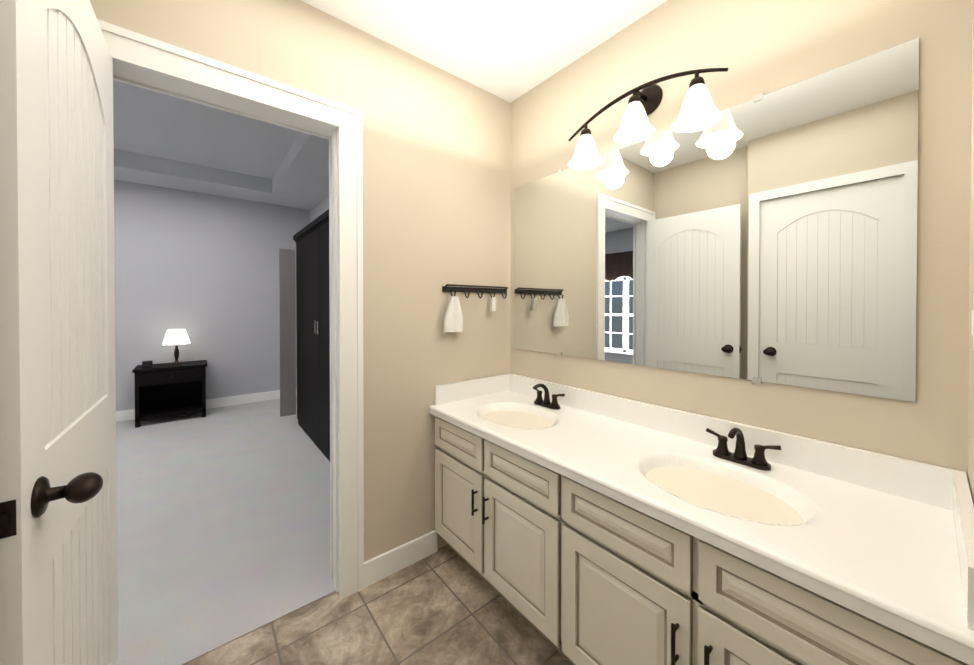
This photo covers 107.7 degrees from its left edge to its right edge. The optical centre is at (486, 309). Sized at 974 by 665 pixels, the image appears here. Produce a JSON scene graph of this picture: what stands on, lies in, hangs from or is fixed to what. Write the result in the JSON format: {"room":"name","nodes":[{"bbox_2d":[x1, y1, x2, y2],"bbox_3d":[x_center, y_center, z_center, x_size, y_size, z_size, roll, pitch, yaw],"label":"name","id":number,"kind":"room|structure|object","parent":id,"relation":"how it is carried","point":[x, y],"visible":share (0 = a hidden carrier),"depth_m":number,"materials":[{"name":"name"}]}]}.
{"room":"bathroom","nodes":[
{"label":"bathroom","id":0,"kind":"room"},
{"bbox_2d":[113,80,328,209],"bbox_3d":[-2.970,-1.552,2.441,4.780,0.350,4.055,0,1,-39],"label":"ceiling","id":1,"kind":"structure","parent":0,"point":[164,140],"depth_m":3.58,"materials":[{"name":"grey paint"}]},
{"bbox_2d":[114,179,328,410],"bbox_3d":[-3.026,-0.076,2.331,4.540,2.700,4.175,0,1,-39],"label":"wall","id":2,"kind":"structure","parent":0,"point":[202,269],"depth_m":4.44,"materials":[{"name":"grey paint"}]},
{"bbox_2d":[116,388,296,421],"bbox_3d":[-4.258,1.199,3.866,4.300,0.116,0.014,0,1,-39],"label":"baseboard","id":3,"kind":"structure","parent":2,"relation":"attached to","point":[123,415],"depth_m":4.62,"materials":[{"name":"white paint"}]},
{"bbox_2d":[116,396,334,664],"bbox_3d":[-3.042,1.321,2.362,4.540,0.104,4.125,0,1,-39],"label":"floor","id":4,"kind":"structure","parent":0,"point":[223,525],"depth_m":2.06,"materials":[{"name":"grey carpet"}]},
{"bbox_2d":[132,360,206,427],"bbox_3d":[-3.614,0.949,4.093,0.620,0.620,0.436,0,1,-39],"label":"nightstand","id":5,"kind":"object","parent":4,"relation":"on","point":[165,390],"visible":1,"depth_m":4.08,"materials":[{"name":"brown wood"}]},
{"bbox_2d":[142,360,152,367],"bbox_3d":[-3.735,0.605,3.914,0.080,0.069,0.050,0,1,-39],"label":"alarm clock","id":6,"kind":"object","parent":5,"relation":"on","point":[146,364],"visible":1,"depth_m":3.90,"materials":[{"name":"black plastic"}]},
{"bbox_2d":[162,329,189,364],"bbox_3d":[-3.596,0.438,4.122,0.248,0.400,0.245,0,1,-39],"label":"table lamp","id":7,"kind":"object","parent":5,"relation":"on","point":[176,337],"visible":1,"depth_m":4.07,"materials":[{"name":"white fabric"}]},
{"bbox_2d":[279,209,329,461],"bbox_3d":[-1.491,0.235,3.372,0.599,2.060,1.574,0,1,-39],"label":"armoire","id":8,"kind":"object","parent":4,"relation":"on","point":[304,306],"visible":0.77,"depth_m":3.39,"materials":[{"name":"brown wood"}]},
{"bbox_2d":[94,0,509,561],"bbox_3d":[-0.612,0.004,1.677,1.800,2.550,0.120,0,1,-39],"label":"wall","id":9,"kind":"structure","parent":0,"point":[452,162],"depth_m":1.76,"materials":[{"name":"beige paint"}]},
{"bbox_2d":[0,0,117,664],"bbox_3d":[-0.981,0.244,0.837,0.190,2.064,0.742,0,1,-39],"label":"open door","id":10,"kind":"structure","parent":9,"relation":"in","point":[58,548],"depth_m":0.71,"materials":[{"name":"white paint"}]},
{"bbox_2d":[97,19,363,599],"bbox_3d":[-0.971,0.194,1.390,0.920,2.175,0.166,0,1,-39],"label":"door frame","id":11,"kind":"structure","parent":9,"relation":"attached to","point":[146,62],"depth_m":1.52,"materials":[{"name":"white paint"}]},
{"bbox_2d":[364,530,437,587],"bbox_3d":[-0.416,1.223,1.758,0.393,0.110,0.014,0,1,-39],"label":"baseboard","id":12,"kind":"structure","parent":9,"relation":"attached to","point":[388,563],"depth_m":1.74,"materials":[{"name":"white paint"}]},
{"bbox_2d":[442,284,507,332],"bbox_3d":[-0.051,-0.006,2.012,0.475,0.255,0.062,0,1,-39],"label":"hooks","id":13,"kind":"object","parent":9,"relation":"attached to","point":[453,319],"visible":0.98,"depth_m":1.91,"materials":[{"name":"black plastic"}]},
{"bbox_2d":[184,545,571,664],"bbox_3d":[0.529,1.341,0.272,2.095,0.100,3.615,0,1,-39],"label":"floor","id":14,"kind":"structure","parent":0,"point":[446,605],"depth_m":1.42,"materials":[{"name":"tile"}]},
{"bbox_2d":[429,394,973,664],"bbox_3d":[0.449,0.912,1.375,0.582,0.740,1.688,0,1,-39],"label":"bathroom vanity","id":15,"kind":"object","parent":14,"relation":"on","point":[582,527],"depth_m":0.98,"materials":[{"name":"beige wood"}]},
{"bbox_2d":[533,383,564,409],"bbox_3d":[0.283,0.440,1.825,0.124,0.123,0.212,0,1,-39],"label":"faucet","id":16,"kind":"object","parent":15,"relation":"on","point":[553,404],"visible":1,"depth_m":1.83,"materials":[{"name":"black metal"}]},
{"bbox_2d":[706,428,780,470],"bbox_3d":[0.818,0.446,1.164,0.124,0.123,0.212,0,1,-39],"label":"faucet","id":17,"kind":"object","parent":15,"relation":"on","point":[756,461],"visible":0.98,"depth_m":1.17,"materials":[{"name":"black metal"}]},
{"bbox_2d":[301,0,666,102],"bbox_3d":[0.507,-1.309,0.278,2.095,0.100,3.685,0,1,-39],"label":"ceiling","id":18,"kind":"structure","parent":0,"point":[510,51],"depth_m":1.62,"materials":[{"name":"white paint"}]},
{"bbox_2d":[510,0,961,468],"bbox_3d":[1.275,0.011,0.909,0.120,2.550,3.685,0,1,-39],"label":"wall","id":19,"kind":"structure","parent":0,"point":[765,46],"depth_m":1.19,"materials":[{"name":"beige paint"}]},
{"bbox_2d":[568,68,727,169],"bbox_3d":[0.616,-0.814,1.466,0.194,0.284,0.665,0,1,-39],"label":"sconce","id":20,"kind":"object","parent":19,"relation":"attached to","point":[699,111],"visible":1,"depth_m":1.43,"materials":[{"name":"white glass"}]},
{"bbox_2d":[515,37,918,401],"bbox_3d":[0.661,-0.242,1.562,0.010,0.995,1.565,0,1,-39],"label":"vanity mirror","id":21,"kind":"object","parent":19,"relation":"attached to","point":[771,237],"visible":1,"depth_m":1.23,"materials":[{"name":"silver mirror"}]},
{"bbox_2d":[954,0,973,505],"bbox_3d":[0.553,0.016,0.284,1.740,2.550,0.120,0,1,-39],"label":"wall","id":22,"kind":"structure","parent":0,"point":[964,410],"depth_m":0.90,"materials":[{"name":"beige paint"}]},
{"bbox_2d":[971,293,973,350],"bbox_3d":[0.992,0.027,0.722,0.075,0.120,0.008,0,1,-39],"label":"switch plate","id":23,"kind":"object","parent":22,"relation":"attached to","point":[972,332],"visible":1,"depth_m":0.72,"materials":[{"name":"white plastic"}]}
]}

